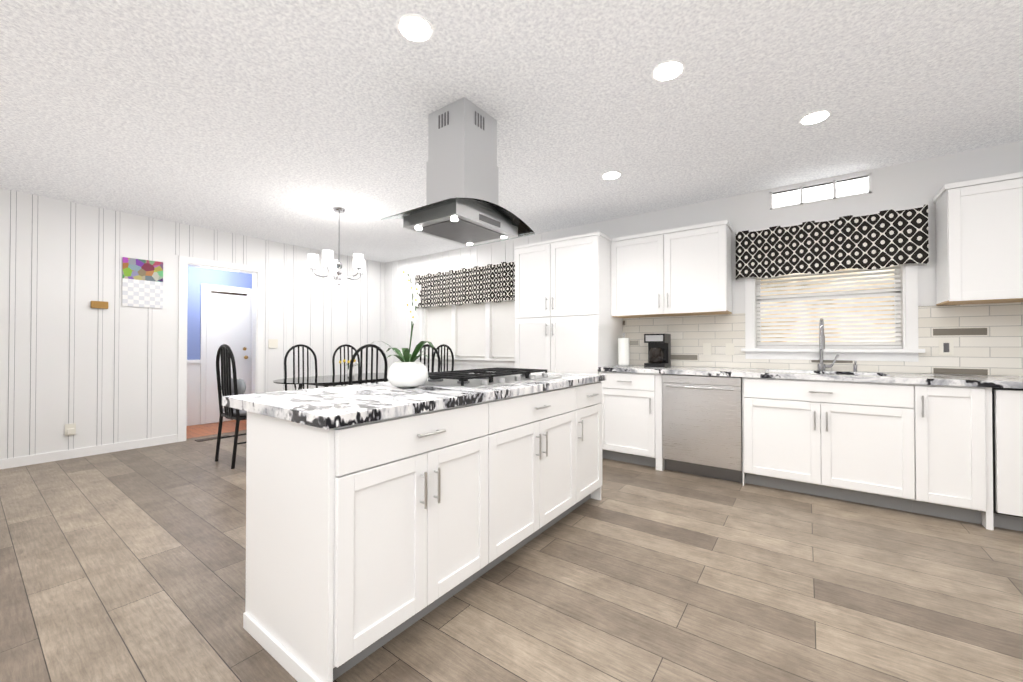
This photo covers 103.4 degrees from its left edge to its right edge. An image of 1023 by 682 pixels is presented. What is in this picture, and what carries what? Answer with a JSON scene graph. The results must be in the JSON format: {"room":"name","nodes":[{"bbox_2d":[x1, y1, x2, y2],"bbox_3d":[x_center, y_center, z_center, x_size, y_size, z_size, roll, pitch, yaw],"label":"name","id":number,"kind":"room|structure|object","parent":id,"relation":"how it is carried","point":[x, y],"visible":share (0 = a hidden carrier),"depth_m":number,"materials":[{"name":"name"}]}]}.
{"room":"kitchen","nodes":[
{"label":"kitchen","id":0,"kind":"room"},
{"bbox_2d":[0,188,384,468],"bbox_3d":[-4.410,-0.109,4.191,0.132,2.580,7.540,0,-1,36],"label":"wall","id":1,"kind":"structure","parent":0,"point":[105,380],"depth_m":4.31,"materials":[{"name":"white paint"}]},
{"bbox_2d":[65,423,75,435],"bbox_3d":[-4.413,0.887,4.045,0.031,0.115,0.075,0,-1,36],"label":"outlet","id":2,"kind":"object","parent":1,"relation":"attached to","point":[70,429],"visible":1,"depth_m":4.04,"materials":[{"name":"white plastic"}]},
{"bbox_2d":[90,301,107,308],"bbox_3d":[-4.298,-0.377,4.218,0.026,0.075,0.130,0,-1,36],"label":"thermostat","id":3,"kind":"object","parent":1,"relation":"attached to","point":[99,304],"visible":0.94,"depth_m":4.21,"materials":[{"name":"gold metal"}]},
{"bbox_2d":[122,257,162,307],"bbox_3d":[-4.103,-0.641,4.505,0.007,0.530,0.340,0,-1,36],"label":"calendar","id":4,"kind":"object","parent":1,"relation":"attached to","point":[142,283],"visible":1,"depth_m":4.50,"materials":[{"name":"multicoloured paper"}]},
{"bbox_2d":[177,255,263,441],"bbox_3d":[-3.697,0.093,5.161,0.138,2.195,0.920,0,-1,36],"label":"door frame","id":5,"kind":"structure","parent":1,"relation":"attached to","point":[256,272],"depth_m":4.99,"materials":[{"name":"white wood"}]},
{"bbox_2d":[268,339,277,347],"bbox_3d":[-3.301,0.034,5.597,0.007,0.120,0.120,0,-1,36],"label":"switch plate","id":6,"kind":"object","parent":1,"relation":"attached to","point":[272,343],"visible":1,"depth_m":5.59,"materials":[{"name":"white plastic"}]},
{"bbox_2d":[187,266,251,425],"bbox_3d":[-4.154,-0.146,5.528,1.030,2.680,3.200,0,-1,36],"label":"doorway","id":7,"kind":"structure","parent":0,"point":[215,321],"depth_m":5.89,"materials":[{"name":"white"}]},
{"bbox_2d":[211,291,246,295],"bbox_3d":[-4.225,-0.714,6.056,0.020,0.025,0.460,0,-1,36],"label":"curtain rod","id":8,"kind":"structure","parent":7,"relation":"in","point":[228,293],"depth_m":6.04,"materials":[{"name":"silver metal"}]},
{"bbox_2d":[0,420,1022,681],"bbox_3d":[-0.855,1.205,1.621,10.950,0.101,7.600,0,-1,36],"label":"floor","id":9,"kind":"structure","parent":0,"point":[124,566],"depth_m":1.88,"materials":[{"name":"brown wood"}]},
{"bbox_2d":[195,435,228,441],"bbox_3d":[-3.628,1.185,4.921,0.120,0.006,0.340,0,-1,36],"label":"floor vent","id":10,"kind":"object","parent":9,"relation":"in","point":[205,439],"visible":0.79,"depth_m":4.86,"materials":[{"name":"grey metal"}]},
{"bbox_2d":[215,344,246,468],"bbox_3d":[-2.602,0.605,4.025,0.430,1.151,0.477,0,-1,36],"label":"dining chair","id":11,"kind":"object","parent":9,"relation":"on","point":[227,385],"visible":0.48,"depth_m":3.83,"materials":[{"name":"black metal"}]},
{"bbox_2d":[284,344,317,390],"bbox_3d":[-2.598,0.616,5.190,0.477,1.151,0.430,0,-1,36],"label":"dining chair","id":12,"kind":"object","parent":9,"relation":"on","point":[293,348],"visible":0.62,"depth_m":5.29,"materials":[{"name":"black metal"}]},
{"bbox_2d":[273,373,388,389],"bbox_3d":[-1.917,0.813,4.877,0.960,0.756,1.720,0,-1,36],"label":"dining table","id":13,"kind":"object","parent":9,"relation":"on","point":[329,380],"visible":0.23,"depth_m":4.54,"materials":[{"name":"black glass"}]},
{"bbox_2d":[339,360,363,377],"bbox_3d":[-1.903,0.326,4.801,0.164,0.216,0.239,0,-1,36],"label":"centrepiece","id":14,"kind":"object","parent":13,"relation":"on","point":[353,373],"visible":0.58,"depth_m":4.79,"materials":[{"name":"white ceramic"}]},
{"bbox_2d":[332,344,359,385],"bbox_3d":[-2.215,0.621,5.715,0.477,1.151,0.430,0,-1,36],"label":"dining chair","id":15,"kind":"object","parent":9,"relation":"on","point":[336,350],"visible":0.38,"depth_m":5.81,"materials":[{"name":"black metal"}]},
{"bbox_2d":[349,344,387,384],"bbox_3d":[-1.585,0.606,4.141,0.477,1.151,0.430,0,-1,36],"label":"dining chair","id":16,"kind":"object","parent":9,"relation":"on","point":[361,353],"visible":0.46,"depth_m":3.99,"materials":[{"name":"black metal"}]},
{"bbox_2d":[243,379,606,681],"bbox_3d":[-0.252,0.723,2.338,0.824,0.880,2.116,0,-1,36],"label":"kitchen island","id":17,"kind":"object","parent":9,"relation":"on","point":[379,515],"depth_m":1.54,"materials":[{"name":"white wood"}]},
{"bbox_2d":[222,371,605,430],"bbox_3d":[-0.271,0.259,2.359,0.835,0.049,2.156,0,-1,36],"label":"island countertop","id":18,"kind":"structure","parent":17,"relation":"on","point":[312,407],"depth_m":1.73,"materials":[{"name":"white stone"}]},
{"bbox_2d":[367,267,435,387],"bbox_3d":[-0.507,-0.080,2.119,0.379,0.640,0.362,0,-1,36],"label":"orchid pot","id":19,"kind":"object","parent":18,"relation":"on","point":[407,370],"visible":1,"depth_m":2.06,"materials":[{"name":"white ceramic"}]},
{"bbox_2d":[420,344,440,371],"bbox_3d":[-1.143,0.612,4.747,0.477,1.151,0.430,0,-1,36],"label":"dining chair","id":20,"kind":"object","parent":9,"relation":"on","point":[433,350],"visible":0.27,"depth_m":4.65,"materials":[{"name":"black metal"}]},
{"bbox_2d":[433,344,453,371],"bbox_3d":[-1.111,0.620,5.644,0.430,1.151,0.477,0,-1,36],"label":"dining chair","id":21,"kind":"object","parent":9,"relation":"on","point":[448,347],"visible":0.33,"depth_m":5.79,"materials":[{"name":"black metal"}]},
{"bbox_2d":[515,239,554,371],"bbox_3d":[0.445,0.051,4.719,0.531,2.270,0.658,0,-1,36],"label":"tall cabinet","id":22,"kind":"object","parent":9,"relation":"on","point":[534,262],"depth_m":4.46,"materials":[{"name":"white wood"}]},
{"bbox_2d":[555,232,622,373],"bbox_3d":[0.808,0.048,4.454,0.611,2.270,0.658,0,-1,36],"label":"tall cabinet","id":23,"kind":"object","parent":9,"relation":"on","point":[587,335],"depth_m":4.16,"materials":[{"name":"white wood"}]},
{"bbox_2d":[599,372,664,470],"bbox_3d":[1.301,0.740,4.088,0.610,0.880,0.658,0,-1,36],"label":"base cabinet","id":24,"kind":"object","parent":9,"relation":"on","point":[632,431],"depth_m":3.81,"materials":[{"name":"white wood"}]},
{"bbox_2d":[662,374,742,482],"bbox_3d":[1.771,0.740,3.677,0.626,0.872,0.649,0,-1,36],"label":"dishwasher","id":25,"kind":"object","parent":9,"relation":"on","point":[702,424],"visible":0.9,"depth_m":3.44,"materials":[{"name":"silver metal"}]},
{"bbox_2d":[739,376,930,515],"bbox_3d":[2.488,0.731,3.221,1.063,0.880,0.658,0,-1,36],"label":"base cabinet","id":26,"kind":"object","parent":9,"relation":"on","point":[870,444],"depth_m":2.91,"materials":[{"name":"white wood"}]},
{"bbox_2d":[599,364,1022,387],"bbox_3d":[2.964,0.268,2.869,4.740,0.040,0.673,0,-1,36],"label":"countertop","id":27,"kind":"structure","parent":26,"relation":"on","point":[948,380],"depth_m":3.01,"materials":[{"name":"white stone"}]},
{"bbox_2d":[617,333,630,365],"bbox_3d":[1.172,0.085,4.214,0.150,0.349,0.150,0,-1,36],"label":"paper towel holder","id":28,"kind":"object","parent":27,"relation":"on","point":[623,351],"visible":1,"depth_m":4.17,"materials":[{"name":"white paper"}]},
{"bbox_2d":[644,334,670,366],"bbox_3d":[1.480,0.094,4.083,0.212,0.330,0.227,0,-1,36],"label":"coffee maker","id":29,"kind":"object","parent":27,"relation":"on","point":[659,350],"visible":1,"depth_m":4.02,"materials":[{"name":"black plastic"}]},
{"bbox_2d":[815,318,858,371],"bbox_3d":[2.659,0.030,3.297,0.260,0.443,0.274,0,-1,36],"label":"faucet","id":30,"kind":"object","parent":27,"relation":"on","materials":[{"name":"silver metal"}]},
{"bbox_2d":[931,384,998,529],"bbox_3d":[2.982,0.728,2.860,0.406,0.880,0.658,0,-1,36],"label":"base cabinet","id":31,"kind":"object","parent":9,"relation":"on","point":[948,446],"depth_m":2.55,"materials":[{"name":"white wood"}]},
{"bbox_2d":[0,0,1022,262],"bbox_3d":[-0.471,-1.477,1.367,10.000,0.100,7.600,0,-1,36],"label":"ceiling","id":32,"kind":"structure","parent":0,"point":[292,122],"depth_m":2.38,"materials":[{"name":"white paint"}]},
{"bbox_2d":[307,207,365,284],"bbox_3d":[-1.805,-0.995,4.283,0.584,0.806,0.564,0,-1,36],"label":"chandelier","id":33,"kind":"object","parent":32,"relation":"hanging from","point":[332,264],"visible":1,"depth_m":4.18,"materials":[{"name":"silver metal"}]},
{"bbox_2d":[396,13,433,42],"bbox_3d":[-0.437,-1.417,1.837,0.169,0.008,0.169,0,-1,-3],"label":"recessed light","id":34,"kind":"object","parent":32,"relation":"in","point":[414,28],"depth_m":1.83,"materials":[{"name":"white"}]},
{"bbox_2d":[382,97,534,245],"bbox_3d":[-0.307,-1.046,2.555,0.570,0.737,0.800,0,-1,36],"label":"range hood","id":35,"kind":"object","parent":32,"relation":"hanging from","point":[462,207],"visible":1,"depth_m":2.43,"materials":[{"name":"silver metal"}]},
{"bbox_2d":[601,171,621,179],"bbox_3d":[0.846,-1.402,3.426,0.169,0.008,0.169,0,-1,-3],"label":"recessed light","id":36,"kind":"object","parent":32,"relation":"in","point":[610,175],"depth_m":3.41,"materials":[{"name":"white"}]},
{"bbox_2d":[651,59,685,81],"bbox_3d":[0.821,-1.415,2.119,0.169,0.008,0.169,0,-1,27],"label":"recessed light","id":37,"kind":"object","parent":32,"relation":"in","point":[671,69],"depth_m":2.11,"materials":[{"name":"white"}]},
{"bbox_2d":[799,109,831,124],"bbox_3d":[1.919,-1.410,2.556,0.169,0.008,0.169,0,-1,30],"label":"recessed light","id":38,"kind":"object","parent":32,"relation":"in","point":[815,117],"depth_m":2.54,"materials":[{"name":"white plastic"}]},
{"bbox_2d":[385,141,1022,381],"bbox_3d":[1.689,-0.108,4.314,10.000,2.580,0.152,0,-1,36],"label":"wall","id":39,"kind":"structure","parent":0,"point":[915,183],"depth_m":3.83,"materials":[{"name":"white paint"}]},
{"bbox_2d":[415,260,514,308],"bbox_3d":[-0.630,-0.792,5.875,2.240,0.542,0.092,0,-1,36],"label":"valance","id":40,"kind":"object","parent":39,"relation":"attached to","point":[494,282],"visible":0.79,"depth_m":5.85,"materials":[{"name":"fabric"}]},
{"bbox_2d":[418,302,514,366],"bbox_3d":[-0.587,-0.312,5.947,2.200,1.320,0.180,0,-1,36],"label":"window","id":41,"kind":"structure","parent":39,"relation":"in","point":[487,359],"depth_m":5.97,"materials":[{"name":"white wood"}]},
{"bbox_2d":[427,300,515,356],"bbox_3d":[-0.581,-0.345,5.955,1.910,1.126,0.050,0,-1,36],"label":"window blinds","id":42,"kind":"object","parent":41,"relation":"attached to","point":[471,329],"visible":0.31,"depth_m":5.92,"materials":[{"name":"white"}]},
{"bbox_2d":[611,220,732,319],"bbox_3d":[1.589,-0.681,4.089,1.090,0.818,0.338,0,-1,36],"label":"upper cabinet","id":43,"kind":"object","parent":39,"relation":"attached to","point":[682,271],"depth_m":3.91,"materials":[{"name":"white wood"}]},
{"bbox_2d":[770,173,871,209],"bbox_3d":[2.689,-1.296,3.550,0.710,0.164,0.064,0,-1,36],"label":"light","id":44,"kind":"object","parent":39,"relation":"attached to","point":[836,189],"visible":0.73,"depth_m":3.54,"materials":[{"name":"white"}]},
{"bbox_2d":[623,302,1022,375],"bbox_3d":[3.166,-0.010,3.148,4.740,0.519,0.009,0,-1,36],"label":"tile backsplash","id":45,"kind":"structure","parent":39,"relation":"attached to","point":[987,339],"depth_m":3.13,"materials":[{"name":"white tile"}]},
{"bbox_2d":[703,343,711,354],"bbox_3d":[1.950,0.079,4.025,0.075,0.115,0.008,0,-1,36],"label":"outlet","id":46,"kind":"object","parent":45,"relation":"attached to","point":[707,347],"depth_m":4.02,"materials":[{"name":"white plastic"}]},
{"bbox_2d":[726,343,733,354],"bbox_3d":[2.111,0.078,3.907,0.075,0.115,0.008,0,-1,36],"label":"outlet","id":47,"kind":"object","parent":45,"relation":"attached to","point":[729,346],"depth_m":3.90,"materials":[{"name":"white plastic"}]},
{"bbox_2d":[939,340,953,354],"bbox_3d":[3.282,0.050,3.052,0.075,0.115,0.008,0,-1,36],"label":"outlet","id":48,"kind":"object","parent":45,"relation":"attached to","point":[946,347],"depth_m":3.05,"materials":[{"name":"white plastic"}]},
{"bbox_2d":[735,204,928,279],"bbox_3d":[2.661,-0.805,3.473,1.290,0.462,0.092,0,-1,36],"label":"valance","id":49,"kind":"object","parent":39,"relation":"attached to","point":[883,239],"visible":1,"depth_m":3.39,"materials":[{"name":"fabric"}]},
{"bbox_2d":[741,263,924,361],"bbox_3d":[2.721,-0.391,3.534,1.230,1.110,0.200,0,-1,36],"label":"window","id":50,"kind":"structure","parent":39,"relation":"in","point":[909,350],"depth_m":3.35,"materials":[{"name":"white wood"}]},
{"bbox_2d":[756,266,901,347],"bbox_3d":[2.728,-0.405,3.544,1.000,0.931,0.055,0,-1,36],"label":"window blinds","id":51,"kind":"object","parent":50,"relation":"attached to","point":[836,314],"visible":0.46,"depth_m":3.50,"materials":[{"name":"white plastic"}]},
{"bbox_2d":[933,172,1022,305],"bbox_3d":[3.491,-0.692,2.700,0.861,0.813,0.338,0,-1,36],"label":"upper cabinet","id":52,"kind":"object","parent":39,"relation":"attached to","point":[979,222],"depth_m":2.74,"materials":[{"name":"white wood"}]},
{"label":"outside","id":53,"kind":"structure","parent":0,"visible":0},
{"bbox_2d":[761,266,894,341],"bbox_3d":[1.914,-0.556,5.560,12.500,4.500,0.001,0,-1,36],"label":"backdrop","id":54,"kind":"structure","parent":53,"point":[829,304],"depth_m":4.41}
]}

